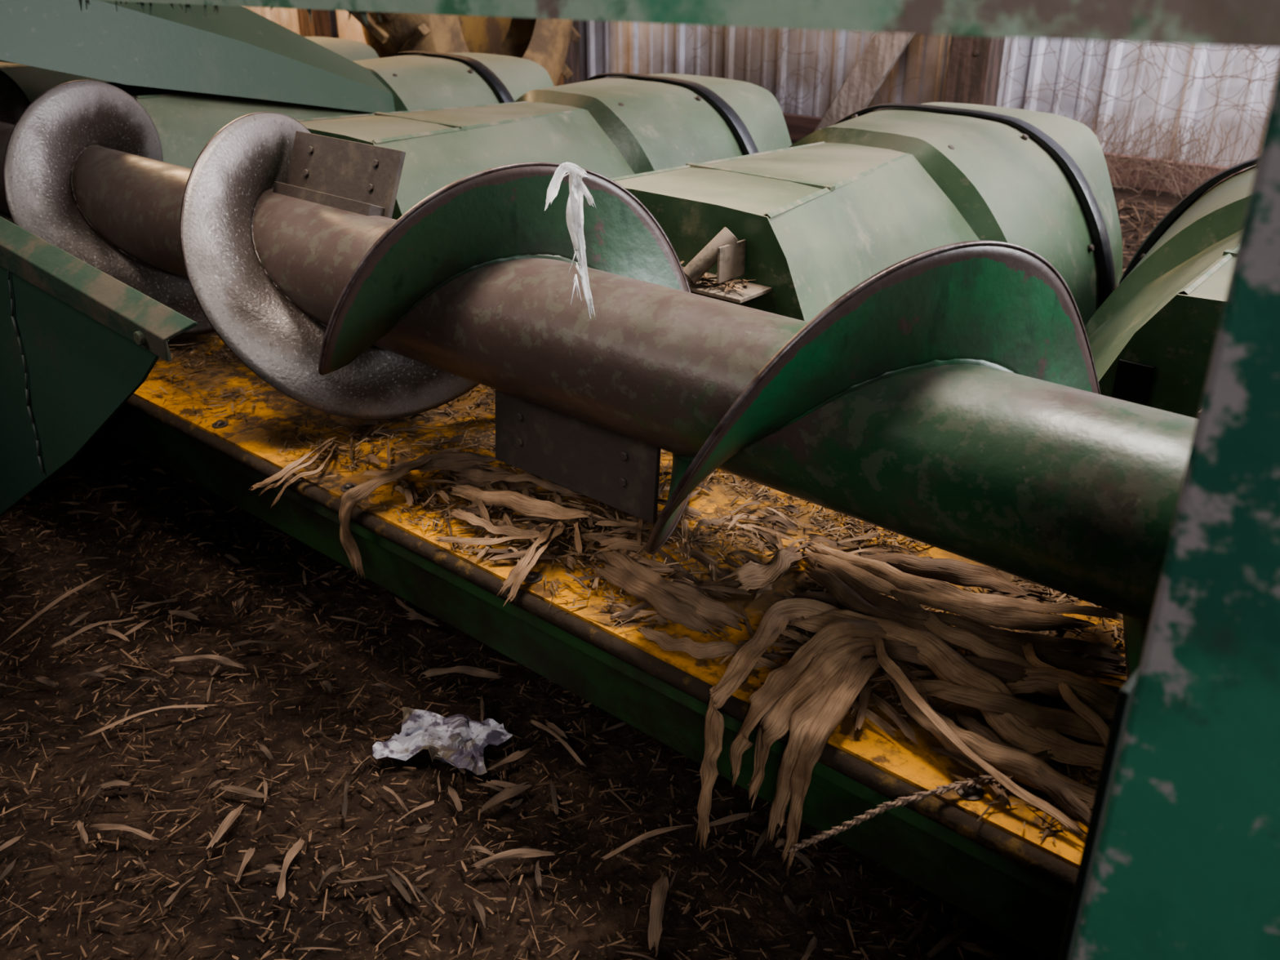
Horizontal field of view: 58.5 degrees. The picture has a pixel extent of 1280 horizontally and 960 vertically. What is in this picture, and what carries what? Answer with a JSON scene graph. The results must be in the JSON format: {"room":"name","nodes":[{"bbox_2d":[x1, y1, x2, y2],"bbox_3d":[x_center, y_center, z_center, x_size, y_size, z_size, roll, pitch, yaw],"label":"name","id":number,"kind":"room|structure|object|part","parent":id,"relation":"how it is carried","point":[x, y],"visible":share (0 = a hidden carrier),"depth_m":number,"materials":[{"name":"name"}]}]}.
{"room":"farm building","nodes":[
{"label":"farm building","id":0,"kind":"room"},
{"bbox_2d":[0,139,1198,959],"bbox_3d":[-2.024,-0.777,3.810,16.000,0.083,9.000,21,33,36],"label":"floor","id":1,"kind":"structure","parent":0,"point":[615,916],"depth_m":1.47,"materials":[{"name":"brown soil"}]},
{"bbox_2d":[0,216,197,515],"bbox_3d":[-1.120,-0.209,1.886,1.564,0.712,0.038,21,33,36],"label":"shield","id":2,"kind":"object","parent":1,"relation":"on","point":[77,341],"visible":1,"depth_m":1.61,"materials":[{"name":"green metal"}]},
{"bbox_2d":[0,36,378,103],"bbox_3d":[-1.591,-1.132,3.846,0.947,0.640,1.465,21,33,36],"label":"hood","id":3,"kind":"object","parent":1,"relation":"on","point":[33,81],"visible":0.02,"depth_m":3.27,"materials":[{"name":"green metal"}]},
{"bbox_2d":[0,0,554,168],"bbox_3d":[-1.017,-1.063,3.139,0.947,1.140,1.710,21,33,36],"label":"hood","id":4,"kind":"object","parent":1,"relation":"on","point":[194,74],"visible":0.41,"depth_m":2.74,"materials":[{"name":"green metal"}]},
{"bbox_2d":[297,8,332,37],"bbox_3d":[-2.188,-4.082,7.174,0.180,3.000,0.134,21,33,36],"label":"wooden post","id":5,"kind":"object","parent":1,"relation":"on","point":[320,26],"visible":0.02,"depth_m":7.62,"materials":[{"name":"brown wood"}]},
{"bbox_2d":[372,706,512,775],"bbox_3d":[-0.260,0.344,1.527,0.170,0.021,0.112,6,27,11],"label":"wrapper","id":6,"kind":"object","parent":1,"relation":"on","point":[458,740],"visible":1,"depth_m":1.52,"materials":[{"name":"metal"}]},
{"bbox_2d":[347,10,581,86],"bbox_3d":[-0.783,-2.317,5.396,0.420,1.409,1.409,13,29,24],"label":"spool","id":7,"kind":"object","parent":1,"relation":"on","point":[545,42],"visible":0.28,"depth_m":5.41,"materials":[{"name":"wood"}]},
{"bbox_2d":[0,449,1015,959],"bbox_3d":[-0.564,0.343,1.531,2.170,0.028,0.934,21,33,36],"label":"leaf litter","id":8,"kind":"object","parent":1,"relation":"on","point":[660,888],"visible":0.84,"depth_m":1.43,"materials":[{"name":"brown plant"}]},
{"bbox_2d":[0,436,1048,959],"bbox_3d":[-0.672,0.318,1.592,2.530,0.026,0.984,21,33,36],"label":"litter","id":9,"kind":"object","parent":1,"relation":"on","point":[495,900],"visible":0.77,"depth_m":1.45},
{"bbox_2d":[296,72,791,219],"bbox_3d":[-0.281,-0.627,2.818,0.947,0.640,1.465,21,33,36],"label":"hood","id":10,"kind":"object","parent":1,"relation":"on","point":[623,124],"visible":0.38,"depth_m":2.70,"materials":[{"name":"green metal"}]},
{"bbox_2d":[555,19,580,85],"bbox_3d":[-0.441,-3.409,5.804,0.180,3.000,0.134,21,33,36],"label":"wooden post","id":11,"kind":"object","parent":1,"relation":"on","point":[572,61],"visible":0.02,"depth_m":6.29,"materials":[{"name":"brown wood"}]},
{"bbox_2d":[100,331,1139,959],"bbox_3d":[-1.639,-0.549,2.636,7.100,0.660,0.770,21,33,36],"label":"trough","id":12,"kind":"object","parent":1,"relation":"on","point":[998,871],"visible":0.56,"depth_m":1.35,"materials":[{"name":"yellow paint"}]},
{"bbox_2d":[0,70,1196,680],"bbox_3d":[-1.742,-0.813,2.713,6.700,0.410,0.410,21,33,36],"label":"unloading auger","id":13,"kind":"object","parent":12,"relation":"on","point":[951,400],"visible":0.91,"depth_m":1.33,"materials":[{"name":"paint"}]},
{"bbox_2d":[544,162,595,318],"bbox_3d":[-0.086,-0.271,1.241,0.041,0.161,0.153,-7,27,-15],"label":"strip","id":14,"kind":"object","parent":13,"relation":"hanging from","point":[575,213],"visible":1,"depth_m":1.19,"materials":[{"name":"white plastic"}]},
{"bbox_2d":[139,334,1124,843],"bbox_3d":[-0.232,-0.049,1.659,2.088,0.027,0.466,21,33,36],"label":"chaff","id":15,"kind":"object","parent":12,"relation":"on","point":[787,640],"visible":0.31,"depth_m":1.45,"materials":[{"name":"brown plant"}]},
{"bbox_2d":[248,436,1126,875],"bbox_3d":[0.036,0.160,1.428,1.237,0.262,0.414,21,33,36],"label":"husk","id":16,"kind":"object","parent":12,"relation":"on","point":[810,695],"visible":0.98,"depth_m":1.15,"materials":[{"name":"brown plant"}]},
{"bbox_2d":[788,773,1014,853],"bbox_3d":[0.251,0.321,1.050,0.226,0.143,0.051,6,27,12],"label":"rope","id":17,"kind":"object","parent":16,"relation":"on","point":[957,785],"visible":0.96,"depth_m":1.02,"materials":[{"name":"brown"}]},
{"bbox_2d":[346,413,1125,809],"bbox_3d":[0.062,0.083,1.387,1.245,0.026,0.375,21,33,36],"label":"scraps","id":18,"kind":"object","parent":12,"relation":"on","point":[774,537],"depth_m":1.38,"materials":[{"name":"brown plant"}]},
{"bbox_3d":[0.479,0.278,0.954,0.005,0.660,0.735,21,33,36],"label":"plate","id":19,"kind":"part","parent":12,"relation":"part of","materials":[{"name":"green metal"}]},
{"bbox_2d":[78,0,1279,959],"bbox_3d":[-0.426,-0.063,1.035,2.500,1.200,0.040,21,33,36],"label":"steel frame","id":20,"kind":"object","parent":1,"relation":"on","point":[1186,866],"visible":1,"depth_m":0.44,"materials":[{"name":"green paint"}]},
{"bbox_3d":[0.343,0.236,0.426,0.350,1.200,0.030,21,33,36],"label":"upright plate","id":21,"kind":"part","parent":20,"relation":"part of","materials":[{"name":"green paint"}]},
{"bbox_2d":[610,102,1122,326],"bbox_3d":[0.374,-0.375,2.304,0.947,0.640,1.465,21,33,36],"label":"hood","id":22,"kind":"object","parent":1,"relation":"on","point":[808,221],"depth_m":2.07,"materials":[{"name":"green metal"}]},
{"bbox_3d":[0.059,-0.304,1.627,0.255,0.025,0.085,21,33,36],"label":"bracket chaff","id":23,"kind":"part","parent":22,"relation":"part of","materials":[{"name":"beige plant"}]},
{"bbox_2d":[944,35,1005,106],"bbox_3d":[1.411,-2.695,4.351,0.180,3.000,0.134,21,33,36],"label":"wooden post","id":24,"kind":"object","parent":1,"relation":"on","point":[975,62],"visible":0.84,"depth_m":4.78,"materials":[{"name":"brown wood"}]},
{"bbox_2d":[813,31,915,132],"bbox_3d":[1.486,-2.497,4.230,1.801,2.721,0.040,21,33,36],"label":"diagonal brace","id":25,"kind":"object","parent":24,"relation":"attached to","point":[884,50],"visible":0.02,"depth_m":5.03,"materials":[{"name":"brown wood"}]},
{"bbox_2d":[687,24,1279,198],"bbox_3d":[1.856,-1.767,4.332,4.852,1.398,0.271,21,33,36],"label":"dry brush","id":26,"kind":"object","parent":1,"relation":"on","point":[1162,164],"visible":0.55,"depth_m":4.42,"materials":[{"name":"brown"}]},
{"bbox_2d":[1114,194,1199,275],"bbox_3d":[1.103,-0.862,3.847,3.981,0.186,1.899,21,33,36],"label":"pile","id":27,"kind":"object","parent":1,"relation":"on","point":[1134,206],"visible":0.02,"depth_m":4.03,"materials":[{"name":"brown plant"}]},
{"bbox_2d":[1084,157,1257,418],"bbox_3d":[1.029,-0.122,1.790,0.947,0.640,1.465,21,33,36],"label":"hood","id":28,"kind":"object","parent":1,"relation":"on","point":[1152,340],"visible":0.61,"depth_m":1.59,"materials":[{"name":"green metal"}]},
{"bbox_2d":[244,6,1279,168],"bbox_3d":[0.278,-3.207,5.393,18.185,3.000,0.016,21,33,36],"label":"wall","id":29,"kind":"structure","parent":0,"point":[606,46],"depth_m":4.87,"materials":[{"name":"white metal"}]},
{"bbox_2d":[782,112,1245,194],"bbox_3d":[0.184,-1.938,6.053,18.000,0.140,0.046,21,33,36],"label":"trim","id":30,"kind":"structure","parent":29,"relation":"attached to","point":[799,126],"depth_m":4.60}
]}

